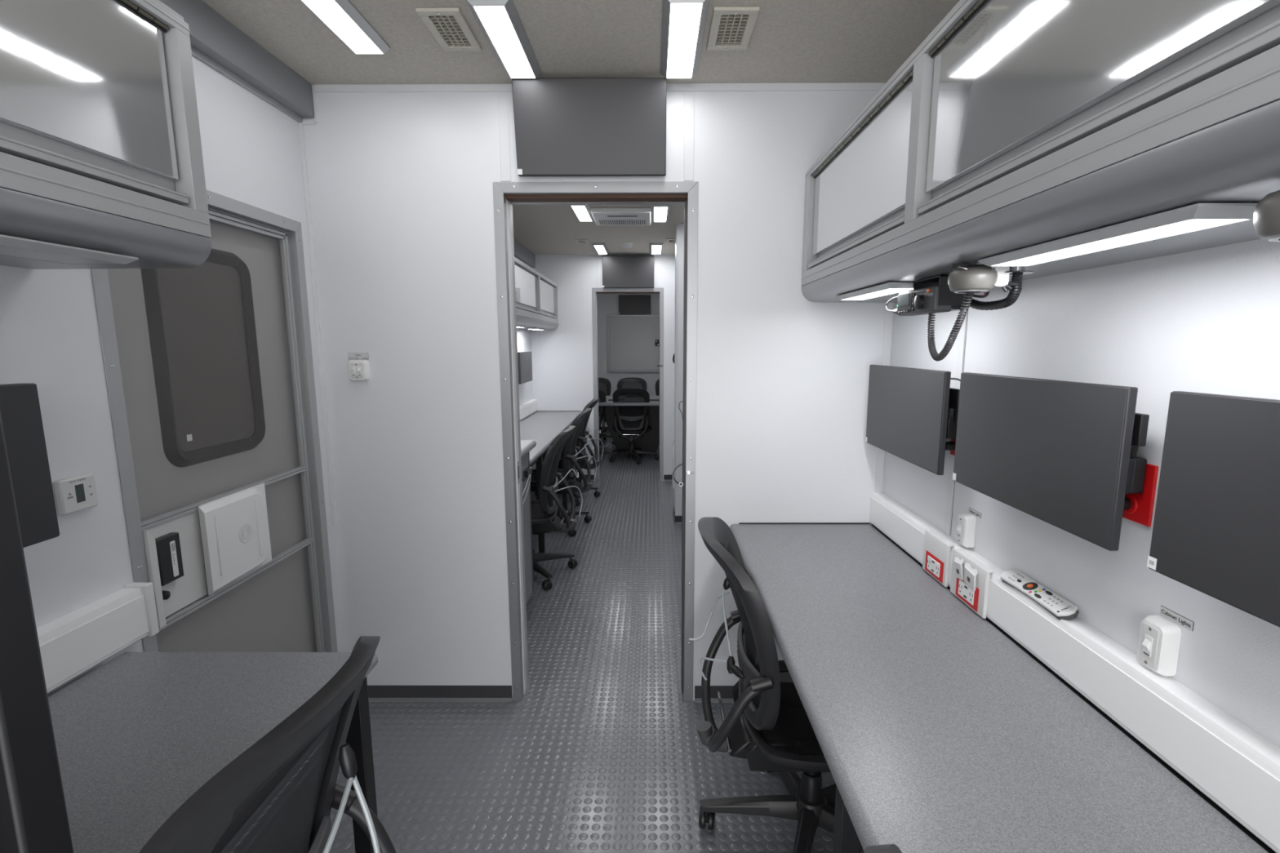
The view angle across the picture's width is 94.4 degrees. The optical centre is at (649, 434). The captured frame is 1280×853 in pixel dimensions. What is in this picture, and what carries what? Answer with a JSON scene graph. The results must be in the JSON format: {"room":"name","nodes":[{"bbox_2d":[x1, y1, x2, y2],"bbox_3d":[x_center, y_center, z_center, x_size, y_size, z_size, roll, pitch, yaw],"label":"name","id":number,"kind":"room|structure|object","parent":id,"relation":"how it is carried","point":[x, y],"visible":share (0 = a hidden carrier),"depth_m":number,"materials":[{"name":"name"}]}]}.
{"room":"control room","nodes":[
{"label":"control room","id":0,"kind":"room"},
{"bbox_2d":[0,55,535,697],"bbox_3d":[-1.265,-0.359,4.174,0.100,2.319,11.350,0,9,0],"label":"wall","id":1,"kind":"structure","parent":0,"point":[50,337],"depth_m":1.31,"materials":[{"name":"white paint"}]},
{"bbox_2d":[0,383,59,547],"bbox_3d":[-1.172,0.091,0.833,0.112,0.290,0.545,0,9,0],"label":"monitor","id":2,"kind":"object","parent":1,"relation":"attached to","point":[20,406],"visible":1,"depth_m":1.06,"materials":[{"name":"grey plastic"}]},
{"bbox_2d":[53,473,97,515],"bbox_3d":[-1.219,0.127,1.261,0.016,0.073,0.078,0,9,0],"label":"thermostat","id":3,"kind":"object","parent":1,"relation":"attached to","point":[77,493],"visible":1,"depth_m":1.25,"materials":[{"name":"white plastic"}]},
{"bbox_2d":[36,582,159,693],"bbox_3d":[-1.202,0.476,0.995,0.052,0.128,0.845,0,9,0],"label":"cable raceway","id":4,"kind":"object","parent":1,"relation":"attached to","point":[70,645],"visible":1,"depth_m":1.27,"materials":[{"name":"white plastic"}]},
{"bbox_2d":[0,0,212,269],"bbox_3d":[-1.049,-0.431,0.325,0.364,0.458,1.662,0,9,0],"label":"upper cabinet","id":5,"kind":"object","parent":1,"relation":"attached to","point":[100,145],"visible":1,"depth_m":0.96,"materials":[{"name":"grey metal"}]},
{"bbox_2d":[0,234,138,264],"bbox_3d":[-0.944,-0.265,0.801,0.119,0.013,0.455,0,9,0],"label":"light","id":6,"kind":"object","parent":5,"relation":"attached to","point":[10,246],"visible":1,"depth_m":0.91,"materials":[{"name":"grey paint"}]},
{"bbox_2d":[90,190,337,652],"bbox_3d":[-1.266,0.235,1.809,0.092,1.851,0.824,0,9,0],"label":"door","id":7,"kind":"structure","parent":1,"relation":"in","point":[197,363],"depth_m":1.77,"materials":[{"name":"grey metal"}]},
{"bbox_2d":[159,0,314,117],"bbox_3d":[-1.205,-0.881,0.229,0.055,0.109,3.706,0,9,0],"label":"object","id":8,"kind":"structure","parent":1,"relation":"attached to","point":[211,33],"depth_m":1.71,"materials":[{"name":"grey metal"}]},
{"bbox_2d":[191,46,302,122],"bbox_3d":[-1.226,-0.820,0.238,0.012,0.015,3.706,0,9,0],"label":"trim","id":9,"kind":"structure","parent":1,"relation":"attached to","point":[195,53],"depth_m":1.77,"materials":[{"name":"grey metal"}]},
{"bbox_2d":[298,123,336,524],"bbox_3d":[-1.218,-0.368,2.181,0.012,1.448,0.012,0,9,0],"label":"trim","id":10,"kind":"structure","parent":1,"relation":"attached to","point":[301,131],"depth_m":2.17,"materials":[{"name":"white"}]},
{"bbox_2d":[513,238,535,267],"bbox_3d":[-1.185,-1.451,4.070,0.063,0.129,3.787,0,9,0],"label":"trim","id":11,"kind":"structure","parent":1,"relation":"attached to","point":[522,253],"depth_m":5.44,"materials":[{"name":"grey metal"}]},
{"bbox_2d":[517,351,532,384],"bbox_3d":[-1.163,-0.608,5.385,0.092,0.275,0.510,0,9,0],"label":"monitor","id":12,"kind":"object","parent":1,"relation":"attached to","point":[524,359],"visible":0.88,"depth_m":5.30,"materials":[{"name":"grey plastic"}]},
{"bbox_2d":[519,399,537,420],"bbox_3d":[-1.189,-0.071,4.625,0.046,0.118,3.097,0,9,0],"label":"cable raceway","id":13,"kind":"object","parent":1,"relation":"attached to","point":[528,408],"visible":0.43,"depth_m":5.70,"materials":[{"name":"white plastic"}]},
{"bbox_2d":[514,257,558,329],"bbox_3d":[-1.073,-1.048,4.410,0.282,0.458,3.225,0,9,0],"label":"upper cabinet","id":14,"kind":"object","parent":1,"relation":"attached to","point":[536,295],"visible":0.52,"depth_m":4.88,"materials":[{"name":"grey metal"}]},
{"bbox_2d":[201,0,959,254],"bbox_3d":[-0.159,-1.538,4.041,2.315,0.050,11.450,0,9,0],"label":"ceiling","id":15,"kind":"structure","parent":0,"point":[791,41],"depth_m":1.79,"materials":[{"name":"fabric"}]},
{"bbox_2d":[300,0,390,53],"bbox_3d":[-0.847,-1.125,1.553,0.123,0.022,0.490,0,9,0],"label":"recessed light","id":16,"kind":"object","parent":15,"relation":"in","point":[341,17],"visible":1,"depth_m":1.64,"materials":[{"name":"white plastic"}]},
{"bbox_2d":[415,7,481,51],"bbox_3d":[-0.567,-1.152,1.694,0.116,0.010,0.220,0,9,0],"label":"ceiling vent","id":17,"kind":"object","parent":15,"relation":"in","point":[449,27],"visible":1,"depth_m":1.68,"materials":[{"name":"beige plastic"}]},
{"bbox_2d":[465,0,542,78],"bbox_3d":[-0.418,-1.155,1.745,0.120,0.022,0.438,0,9,0],"label":"recessed light","id":18,"kind":"object","parent":15,"relation":"in","point":[500,21],"visible":1,"depth_m":1.70,"materials":[{"name":"white plastic"}]},
{"bbox_2d":[568,204,594,221],"bbox_3d":[-0.454,-1.493,3.990,0.124,0.022,0.496,0,9,0],"label":"recessed light","id":19,"kind":"object","parent":15,"relation":"in","point":[582,212],"visible":0.85,"depth_m":3.95,"materials":[{"name":"white plastic"}]},
{"bbox_2d":[591,242,608,254],"bbox_3d":[-0.453,-1.723,5.513,0.119,0.022,0.536,0,9,0],"label":"recessed light","id":20,"kind":"object","parent":15,"relation":"in","point":[601,248],"visible":1,"depth_m":5.44,"materials":[{"name":"white plastic"}]},
{"bbox_2d":[594,245,606,253],"bbox_3d":[-0.453,-1.716,5.518,0.078,0.004,0.519,0,9,0],"label":"diffuser","id":21,"kind":"object","parent":20,"relation":"attached to","point":[599,249],"depth_m":5.49,"materials":[{"name":"white plastic"}]},
{"bbox_2d":[590,208,652,225],"bbox_3d":[-0.188,-1.505,4.112,0.410,0.036,0.420,0,9,0],"label":"air conditioner","id":22,"kind":"object","parent":15,"relation":"attached to","point":[602,216],"visible":1,"depth_m":4.01,"materials":[{"name":"white plastic"}]},
{"bbox_2d":[599,219,645,224],"bbox_3d":[-0.191,-1.501,4.201,0.323,0.001,0.154,0,9,0],"label":"grille","id":23,"kind":"object","parent":22,"relation":"attached to","point":[601,221],"depth_m":4.19,"materials":[{"name":"grey plastic"}]},
{"bbox_2d":[649,242,663,253],"bbox_3d":[0.065,-1.724,5.510,0.124,0.022,0.536,0,9,0],"label":"recessed light","id":24,"kind":"object","parent":15,"relation":"in","point":[655,247],"visible":1,"depth_m":5.42,"materials":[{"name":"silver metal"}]},
{"bbox_2d":[651,204,671,222],"bbox_3d":[0.074,-1.498,4.017,0.124,0.022,0.476,0,9,0],"label":"recessed light","id":25,"kind":"object","parent":15,"relation":"in","point":[660,212],"visible":0.85,"depth_m":3.96,"materials":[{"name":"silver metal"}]},
{"bbox_2d":[653,207,667,221],"bbox_3d":[0.074,-1.491,4.022,0.083,0.004,0.459,0,9,0],"label":"diffuser","id":26,"kind":"object","parent":25,"relation":"attached to","point":[660,214],"depth_m":4.01,"materials":[{"name":"white plastic"}]},
{"bbox_2d":[660,0,709,78],"bbox_3d":[0.097,-1.154,1.739,0.122,0.022,0.451,0,9,0],"label":"recessed light","id":27,"kind":"object","parent":15,"relation":"in","point":[683,21],"visible":1,"depth_m":1.70,"materials":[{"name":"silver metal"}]},
{"bbox_2d":[666,3,702,77],"bbox_3d":[0.097,-1.147,1.744,0.081,0.004,0.434,0,9,0],"label":"diffuser","id":28,"kind":"object","parent":27,"relation":"attached to","point":[684,20],"depth_m":1.71,"materials":[{"name":"white plastic"}]},
{"bbox_2d":[706,6,759,50],"bbox_3d":[0.234,-1.153,1.691,0.122,0.010,0.220,0,9,0],"label":"ceiling vent","id":29,"kind":"object","parent":15,"relation":"in","point":[729,24],"visible":1,"depth_m":1.68,"materials":[{"name":"beige plastic"}]},
{"bbox_2d":[328,431,863,852],"bbox_3d":[-0.156,0.804,4.395,2.315,0.051,11.450,0,9,0],"label":"floor","id":30,"kind":"structure","parent":0,"point":[602,750],"depth_m":2.16,"materials":[{"name":"grey rubber"}]},
{"bbox_2d":[0,410,73,852],"bbox_3d":[-0.811,0.690,0.297,0.575,1.400,0.575,0,9,0],"label":"equipment rack","id":31,"kind":"object","parent":30,"relation":"on","point":[33,816],"visible":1,"depth_m":0.49,"materials":[{"name":"black metal"}]},
{"bbox_2d":[48,652,377,852],"bbox_3d":[-0.904,0.915,1.016,0.582,0.742,0.758,0,9,0],"label":"desk","id":32,"kind":"object","parent":30,"relation":"on","point":[139,734],"visible":0.53,"depth_m":1.10,"materials":[{"name":"grey laminate"}]},
{"bbox_2d":[138,635,396,852],"bbox_3d":[-0.735,0.812,0.925,0.658,0.970,0.601,0,9,2],"label":"chair","id":33,"kind":"object","parent":30,"relation":"on","point":[278,795],"visible":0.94,"depth_m":0.77,"materials":[{"name":"grey plastic"}]},
{"bbox_2d":[322,743,380,852],"bbox_3d":[-0.425,0.652,0.732,0.067,0.337,0.360,0,9,0],"label":"cable","id":34,"kind":"object","parent":33,"relation":"attached to","point":[347,759],"visible":1,"depth_m":0.87,"materials":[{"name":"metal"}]},
{"bbox_2d":[520,440,536,604],"bbox_3d":[-0.902,0.546,2.800,0.634,0.938,0.673,0,9,0],"label":"base cabinet","id":35,"kind":"object","parent":30,"relation":"on","point":[526,446],"visible":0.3,"depth_m":3.01,"materials":[{"name":"grey laminate"}]},
{"bbox_2d":[521,466,532,505],"bbox_3d":[-0.607,0.238,2.890,0.025,0.206,0.281,0,9,0],"label":"strap","id":36,"kind":"object","parent":35,"relation":"hanging from","point":[528,471],"visible":0.71,"depth_m":2.92,"materials":[{"name":"black plastic"}]},
{"bbox_2d":[520,440,536,458],"bbox_3d":[-0.903,0.100,2.733,0.634,0.036,0.673,0,9,0],"label":"countertop","id":37,"kind":"structure","parent":35,"relation":"on","point":[526,446],"depth_m":2.92,"materials":[{"name":"grey laminate"}]},
{"bbox_2d":[520,410,582,552],"bbox_3d":[-0.934,0.359,4.684,0.470,0.746,3.108,0,9,0],"label":"desk","id":38,"kind":"object","parent":30,"relation":"on","point":[542,427],"visible":0.44,"depth_m":4.87,"materials":[{"name":"grey laminate"}]},
{"bbox_2d":[520,411,582,466],"bbox_3d":[-0.934,0.012,4.630,0.468,0.036,3.105,0,9,0],"label":"countertop","id":39,"kind":"structure","parent":38,"relation":"on","point":[540,427],"depth_m":4.97,"materials":[{"name":"grey laminate"}]},
{"bbox_2d":[530,426,577,590],"bbox_3d":[-0.772,0.416,3.688,0.644,0.931,0.613,0,9,0],"label":"chair","id":40,"kind":"object","parent":30,"relation":"on","point":[546,511],"visible":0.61,"depth_m":3.54,"materials":[{"name":"grey plastic"}]},
{"bbox_2d":[551,469,582,517],"bbox_3d":[-0.496,0.380,3.621,0.074,0.295,0.328,4,9,23],"label":"cable","id":41,"kind":"object","parent":40,"relation":"attached to","point":[571,469],"visible":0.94,"depth_m":3.67,"materials":[{"name":"grey plastic"}]},
{"bbox_2d":[530,408,592,537],"bbox_3d":[-0.770,0.269,4.641,0.647,0.936,0.621,0,9,0],"label":"chair","id":42,"kind":"object","parent":30,"relation":"on","point":[571,450],"visible":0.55,"depth_m":4.50,"materials":[{"name":"grey plastic"}]},
{"bbox_2d":[534,398,600,506],"bbox_3d":[-0.779,0.138,5.514,0.632,0.936,0.622,0,9,0],"label":"chair","id":43,"kind":"object","parent":30,"relation":"on","point":[580,442],"visible":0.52,"depth_m":5.36,"materials":[{"name":"grey plastic"}]},
{"bbox_2d":[598,377,612,445],"bbox_3d":[-0.770,-0.338,8.663,0.608,0.936,0.643,0,9,-3],"label":"chair","id":44,"kind":"object","parent":30,"relation":"on","point":[604,384],"visible":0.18,"depth_m":8.84,"materials":[{"name":"grey plastic"}]},
{"bbox_2d":[598,389,615,459],"bbox_3d":[-0.742,-0.124,7.350,0.628,0.906,0.627,-1,9,-7],"label":"chair","id":45,"kind":"object","parent":30,"relation":"on","point":[602,396],"visible":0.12,"depth_m":7.16,"materials":[{"name":"grey plastic"}]},
{"bbox_2d":[598,395,658,453],"bbox_3d":[-0.157,-0.078,7.589,1.820,0.742,1.030,0,9,0],"label":"conference table","id":46,"kind":"object","parent":30,"relation":"on","point":[650,442],"visible":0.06,"depth_m":7.74,"materials":[{"name":"grey laminate"}]},
{"bbox_2d":[611,377,646,444],"bbox_3d":[-0.237,-0.338,8.662,0.618,0.936,0.658,0,9,0],"label":"chair","id":47,"kind":"object","parent":30,"relation":"on","point":[624,383],"visible":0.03,"depth_m":8.85,"materials":[{"name":"grey plastic"}]},
{"bbox_2d":[608,388,658,464],"bbox_3d":[-0.184,-0.130,7.350,0.612,0.916,0.639,0,9,0],"label":"chair","id":48,"kind":"object","parent":30,"relation":"on","point":[631,420],"visible":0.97,"depth_m":7.14,"materials":[{"name":"grey plastic"}]},
{"bbox_2d":[696,516,862,852],"bbox_3d":[0.436,0.717,1.665,0.627,0.936,0.642,0,9,0],"label":"chair","id":49,"kind":"object","parent":30,"relation":"on","point":[767,725],"visible":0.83,"depth_m":1.60,"materials":[{"name":"grey plastic"}]},
{"bbox_2d":[688,577,744,680],"bbox_3d":[0.194,0.534,1.645,0.113,0.280,0.253,-2,9,-11],"label":"cable","id":50,"kind":"object","parent":49,"relation":"attached to","point":[731,668],"visible":0.99,"depth_m":1.62,"materials":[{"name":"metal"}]},
{"bbox_2d":[863,844,902,852],"bbox_3d":[0.546,0.915,0.653,0.638,0.846,0.597,-1,9,-5],"label":"chair","id":51,"kind":"object","parent":30,"relation":"on","point":[887,848],"visible":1,"depth_m":0.72,"materials":[{"name":"grey plastic"}]},
{"bbox_2d":[729,522,1275,852],"bbox_3d":[0.594,0.943,0.803,0.583,0.746,3.112,0,9,0],"label":"desk","id":52,"kind":"object","parent":30,"relation":"on","point":[935,730],"visible":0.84,"depth_m":1.08,"materials":[{"name":"grey laminate"}]},
{"bbox_2d":[302,84,893,700],"bbox_3d":[-0.166,-0.076,2.292,2.115,2.319,0.130,0,9,0],"label":"wall","id":53,"kind":"structure","parent":0,"point":[401,185],"depth_m":2.19,"materials":[{"name":"white paint"}]},
{"bbox_2d":[312,92,319,123],"bbox_3d":[-1.164,-1.139,2.067,0.012,0.100,0.006,0,9,0],"label":"trim","id":54,"kind":"structure","parent":53,"relation":"attached to","point":[314,94],"depth_m":2.06,"materials":[{"name":"white plastic"}]},
{"bbox_2d":[347,352,368,359],"bbox_3d":[-1.080,-0.288,2.197,0.075,0.025,0.002,0,9,0],"label":"label strip","id":55,"kind":"object","parent":53,"relation":"attached to","point":[359,356],"visible":1,"depth_m":2.20,"materials":[{"name":"white"}]},
{"bbox_2d":[347,360,369,381],"bbox_3d":[-1.079,-0.234,2.190,0.072,0.078,0.032,0,9,0],"label":"light switch","id":56,"kind":"object","parent":53,"relation":"attached to","point":[358,370],"visible":1,"depth_m":2.18,"materials":[{"name":"white plastic"}]},
{"bbox_2d":[497,91,511,181],"bbox_3d":[-0.509,-1.043,2.080,0.035,0.295,0.003,0,9,0],"label":"trim","id":57,"kind":"structure","parent":53,"relation":"attached to","point":[503,101],"depth_m":2.08,"materials":[{"name":"white plastic"}]},
{"bbox_2d":[367,685,733,702],"bbox_3d":[-0.164,1.048,2.389,2.115,0.066,0.014,0,9,0],"label":"baseboard","id":58,"kind":"structure","parent":53,"relation":"attached to","point":[378,694],"depth_m":2.39,"materials":[{"name":"grey rubber"}]},
{"bbox_2d":[511,77,666,176],"bbox_3d":[-0.201,-1.047,2.036,0.516,0.300,0.094,0,9,0],"label":"wall screen","id":59,"kind":"object","parent":53,"relation":"attached to","point":[588,126],"visible":1,"depth_m":2.01,"materials":[{"name":"grey"}]},
{"bbox_2d":[492,181,698,701],"bbox_3d":[-0.190,0.083,2.314,0.730,1.997,0.135,0,9,0],"label":"door frame","id":60,"kind":"structure","parent":53,"relation":"in","point":[664,192],"depth_m":2.22,"materials":[{"name":"silver metal"}]},
{"bbox_2d":[313,82,885,92],"bbox_3d":[-0.137,-1.201,2.053,2.054,0.024,0.006,0,9,0],"label":"trim","id":61,"kind":"structure","parent":53,"relation":"attached to","point":[835,86],"depth_m":2.05,"materials":[{"name":"white"}]},
{"bbox_2d":[672,200,693,691],"bbox_3d":[0.452,0.107,2.290,0.724,1.932,0.098,0,9,0],"label":"door","id":62,"kind":"structure","parent":53,"relation":"in","point":[683,414],"depth_m":2.29,"materials":[{"name":"grey metal"}]},
{"bbox_2d":[684,91,694,180],"bbox_3d":[0.139,-1.043,2.078,0.035,0.295,0.003,0,9,0],"label":"trim","id":63,"kind":"structure","parent":53,"relation":"attached to","point":[689,96],"depth_m":2.08,"materials":[{"name":"white plastic"}]},
{"bbox_2d":[875,302,893,492],"bbox_3d":[0.876,-0.082,2.219,0.028,0.850,0.003,0,9,0],"label":"trim","id":64,"kind":"structure","parent":53,"relation":"attached to","point":[888,315],"depth_m":2.19,"materials":[{"name":"white plastic"}]},
{"bbox_2d":[531,256,675,480],"bbox_3d":[-0.149,-0.661,6.165,2.115,2.319,0.130,0,9,0],"label":"wall","id":65,"kind":"structure","parent":0,"point":[562,373],"depth_m":6.06,"materials":[{"name":"white paint"}]},
{"bbox_2d":[595,256,599,287],"bbox_3d":[-0.520,-1.629,5.953,0.030,0.299,0.003,0,9,0],"label":"trim","id":66,"kind":"structure","parent":65,"relation":"attached to","point":[597,257],"depth_m":5.95,"materials":[{"name":"white"}]},
{"bbox_2d":[534,253,675,256],"bbox_3d":[-0.121,-1.787,5.926,2.055,0.020,0.006,0,9,0],"label":"trim","id":67,"kind":"structure","parent":65,"relation":"attached to","point":[655,255],"depth_m":5.92,"materials":[{"name":"white"}]},
{"bbox_2d":[591,287,663,480],"bbox_3d":[-0.217,-0.499,6.187,0.726,1.993,0.135,0,9,0],"label":"door frame","id":68,"kind":"structure","parent":65,"relation":"in","point":[660,291],"depth_m":6.09,"materials":[{"name":"silver metal"}]},
{"bbox_2d":[602,254,653,288],"bbox_3d":[-0.211,-1.620,5.916,0.513,0.318,0.075,0,9,0],"label":"wall screen","id":69,"kind":"object","parent":65,"relation":"attached to","point":[619,271],"visible":1,"depth_m":5.88,"materials":[{"name":"grey plastic"}]},
{"bbox_2d":[654,256,657,287],"bbox_3d":[0.070,-1.630,5.951,0.030,0.299,0.003,0,9,0],"label":"trim","id":70,"kind":"structure","parent":65,"relation":"attached to","point":[655,257],"depth_m":5.95,"materials":[{"name":"white"}]},
{"bbox_2d":[657,304,662,479],"bbox_3d":[0.432,-0.474,6.165,0.705,1.925,0.095,0,9,0],"label":"door","id":71,"kind":"structure","parent":65,"relation":"in","point":[659,365],"depth_m":6.17,"materials":[{"name":"grey metal"}]},
{"bbox_2d":[596,293,659,426],"bbox_3d":[-0.134,-1.214,9.830,2.315,2.319,0.100,0,9,0],"label":"wall","id":72,"kind":"structure","parent":0,"point":[607,304],"depth_m":9.73,"materials":[{"name":"white paint"}]},
{"bbox_2d":[606,315,658,372],"bbox_3d":[-0.076,-1.482,9.707,1.235,0.924,0.059,0,9,0],"label":"whiteboard","id":73,"kind":"object","parent":72,"relation":"attached to","point":[631,348],"visible":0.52,"depth_m":9.72,"materials":[{"name":"grey plastic"}]},
{"bbox_2d":[618,294,650,314],"bbox_3d":[-0.240,-2.096,9.603,0.517,0.300,0.075,0,9,0],"label":"wall screen","id":74,"kind":"object","parent":72,"relation":"attached to","point":[628,304],"visible":1,"depth_m":9.57,"materials":[{"name":"grey plastic"}]},
{"bbox_2d":[673,223,684,515],"bbox_3d":[0.557,-0.538,5.347,0.695,2.319,1.519,0,9,0],"label":"wall","id":75,"kind":"structure","parent":0,"point":[680,277],"depth_m":4.60,"materials":[{"name":"white paint"}]},
{"bbox_2d":[675,223,677,515],"bbox_3d":[0.207,-0.459,4.587,0.006,2.249,0.010,0,9,0],"label":"trim","id":76,"kind":"structure","parent":75,"relation":"attached to","point":[677,224],"depth_m":4.57,"materials":[{"name":"white metal"}]},
{"bbox_2d":[882,239,1279,746],"bbox_3d":[0.950,-0.360,4.164,0.100,2.319,11.350,0,9,0],"label":"wall","id":77,"kind":"structure","parent":0,"point":[1207,320],"depth_m":1.08,"materials":[{"name":"white paint"}]},
{"bbox_2d":[865,364,960,475],"bbox_3d":[0.844,-0.068,1.889,0.092,0.287,0.575,0,9,0],"label":"monitor","id":78,"kind":"object","parent":77,"relation":"attached to","point":[908,408],"visible":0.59,"depth_m":1.80,"materials":[{"name":"grey plastic"}]},
{"bbox_2d":[946,408,957,439],"bbox_3d":[0.859,-0.055,1.686,0.044,0.132,0.059,0,9,0],"label":"power adapter","id":79,"kind":"object","parent":78,"relation":"attached to","point":[951,433],"visible":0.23,"depth_m":1.66,"materials":[{"name":"black plastic"}]},
{"bbox_2d":[943,309,967,535],"bbox_3d":[0.888,-0.004,1.725,0.004,0.858,0.031,0,9,0],"label":"trim","id":80,"kind":"structure","parent":77,"relation":"attached to","point":[962,331],"depth_m":1.73,"materials":[{"name":"white plastic"}]},
{"bbox_2d":[955,511,976,547],"bbox_3d":[0.871,0.265,1.644,0.035,0.092,0.056,0,9,0],"label":"light switch","id":81,"kind":"object","parent":77,"relation":"attached to","point":[966,522],"visible":1,"depth_m":1.62,"materials":[{"name":"white plastic"}]},
{"bbox_2d":[801,0,1279,302],"bbox_3d":[0.714,-0.506,0.809,0.341,0.458,2.658,0,9,0],"label":"upper cabinet","id":82,"kind":"object","parent":77,"relation":"attached to","point":[1013,125],"visible":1,"depth_m":0.86,"materials":[{"name":"grey metal"}]},
{"bbox_2d":[835,282,913,300],"bbox_3d":[0.631,-0.397,1.662,0.089,0.013,0.430,0,9,0],"label":"light","id":83,"kind":"object","parent":82,"relation":"attached to","point":[888,288],"visible":0.89,"depth_m":1.59,"materials":[{"name":"grey paint"}]},
{"bbox_2d":[884,275,966,315],"bbox_3d":[0.663,-0.332,1.452,0.097,0.078,0.310,0,9,0],"label":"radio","id":84,"kind":"object","parent":82,"relation":"attached to","point":[933,294],"visible":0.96,"depth_m":1.34,"materials":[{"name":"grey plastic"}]},
{"bbox_2d":[927,293,973,361],"bbox_3d":[0.625,-0.222,1.252,0.025,0.136,0.218,1,9,7],"label":"coiled cord","id":85,"kind":"object","parent":84,"relation":"hanging from","point":[948,344],"visible":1,"depth_m":1.22,"materials":[{"name":"grey plastic"}]},
{"bbox_2d":[947,263,997,293],"bbox_3d":[0.617,-0.296,1.132,0.084,0.052,0.084,4,9,23],"label":"puck","id":86,"kind":"object","parent":82,"relation":"attached to","point":[966,278],"visible":0.96,"depth_m":1.10,"materials":[{"name":"grey plastic"}]},
{"bbox_2d":[962,266,1033,310],"bbox_3d":[0.690,-0.294,1.208,0.062,0.080,0.235,0,9,0],"label":"cable loom","id":87,"kind":"object","parent":82,"relation":"attached to","point":[1016,272],"visible":0.77,"depth_m":1.15,"materials":[{"name":"black plastic"}]},
{"bbox_2d":[994,266,1016,292],"bbox_3d":[0.665,-0.291,1.109,0.042,0.050,0.012,0,9,0],"label":"tag","id":88,"kind":"object","parent":87,"relation":"hanging from","point":[1002,281],"visible":0.86,"depth_m":1.11,"materials":[{"name":"white plastic"}]},
{"bbox_2d":[977,203,1257,266],"bbox_3d":[0.636,-0.275,0.853,0.089,0.013,0.435,0,9,0],"label":"light","id":89,"kind":"object","parent":82,"relation":"attached to","point":[1198,216],"visible":0.98,"depth_m":0.75,"materials":[{"name":"grey paint"}]},
{"bbox_2d":[1253,190,1279,241],"bbox_3d":[0.617,-0.208,0.547,0.084,0.052,0.084,4,9,23],"label":"lamp","id":90,"kind":"object","parent":82,"relation":"attached to","point":[1266,218],"visible":1,"depth_m":0.56,"materials":[{"name":"grey plastic"}]},
{"bbox_2d":[952,372,1149,551],"bbox_3d":[0.841,0.022,1.271,0.092,0.284,0.540,0,9,0],"label":"monitor","id":91,"kind":"object","parent":77,"relation":"attached to","point":[1058,453],"visible":0.98,"depth_m":1.16,"materials":[{"name":"grey plastic"}]},
{"bbox_2d":[869,492,1279,852],"bbox_3d":[0.862,0.513,0.736,0.046,0.118,3.110,0,9,0],"label":"cable raceway","id":92,"kind":"object","parent":77,"relation":"attached to","point":[1234,766],"visible":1,"depth_m":1.01,"materials":[{"name":"white plastic"}]},
{"bbox_2d":[922,529,954,586],"bbox_3d":[0.841,0.361,1.735,0.024,0.125,0.140,0,9,0],"label":"outlet","id":93,"kind":"object","parent":92,"relation":"attached to","point":[936,550],"visible":1,"depth_m":1.72,"materials":[{"name":"white plastic"}]},
{"bbox_2d":[926,555,940,577],"bbox_3d":[0.831,0.387,1.735,0.003,0.041,0.074,0,9,0],"label":"receptacle","id":94,"kind":"object","parent":93,"relation":"attached to","point":[933,562],"depth_m":1.73,"materials":[{"name":"white plastic"}]},
{"bbox_2d":[950,548,994,618],"bbox_3d":[0.837,0.388,1.554,0.030,0.125,0.165,0,9,0],"label":"outlet","id":95,"kind":"object","parent":92,"relation":"attached to","point":[970,578],"visible":1,"depth_m":1.53,"materials":[{"name":"white plastic"}]},
{"bbox_2d":[958,579,974,604],"bbox_3d":[0.830,0.414,1.554,0.003,0.041,0.074,0,9,0],"label":"receptacle","id":96,"kind":"object","parent":95,"relation":"attached to","point":[966,589],"depth_m":1.55,"materials":[{"name":"white plastic"}]},
{"bbox_2d":[1000,568,1079,620],"bbox_3d":[0.862,0.353,1.320,0.045,0.031,0.224,0,9,0],"label":"remote control","id":97,"kind":"object","parent":92,"relation":"on","point":[1060,608],"visible":1,"depth_m":1.29,"materials":[{"name":"grey plastic"}]},
{"bbox_2d":[1122,463,1158,526],"bbox_3d":[0.882,0.103,1.086,0.009,0.110,0.097,0,9,0],"label":"outlet","id":98,"kind":"object","parent":77,"relation":"attached to","point":[1140,511],"visible":0.47,"depth_m":1.05,"materials":[{"name":"red plastic"}]},
{"bbox_2d":[1123,493,1137,513],"bbox_3d":[0.879,0.128,1.088,0.004,0.036,0.036,0,9,0],"label":"socket","id":99,"kind":"object","parent":98,"relation":"attached to","point":[1133,497],"depth_m":1.08,"materials":[{"name":"red plastic"}]},
{"bbox_2d":[1124,457,1146,493],"bbox_3d":[0.856,0.038,1.071,0.044,0.132,0.059,0,9,0],"label":"power adapter","id":100,"kind":"object","parent":98,"relation":"attached to","point":[1137,466],"visible":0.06,"depth_m":1.05,"materials":[{"name":"black plastic"}]},
{"bbox_2d":[1137,615,1181,676],"bbox_3d":[0.869,0.364,1.020,0.035,0.092,0.056,0,9,0],"label":"light switch","id":101,"kind":"object","parent":77,"relation":"attached to","point":[1159,640],"visible":1,"depth_m":1.00,"materials":[{"name":"white plastic"}]},
{"bbox_2d":[1160,605,1194,631],"bbox_3d":[0.885,0.309,0.997,0.002,0.016,0.063,0,9,0],"label":"label strip","id":102,"kind":"object","parent":77,"relation":"attached to","point":[1164,611],"visible":1,"depth_m":0.99,"materials":[{"name":"black"}]},
{"bbox_2d":[1146,391,1279,627],"bbox_3d":[0.838,0.117,0.643,0.092,0.284,0.571,0,9,0],"label":"monitor","id":103,"kind":"object","parent":77,"relation":"attached to","point":[1215,533],"visible":1,"depth_m":0.82,"materials":[{"name":"grey plastic"}]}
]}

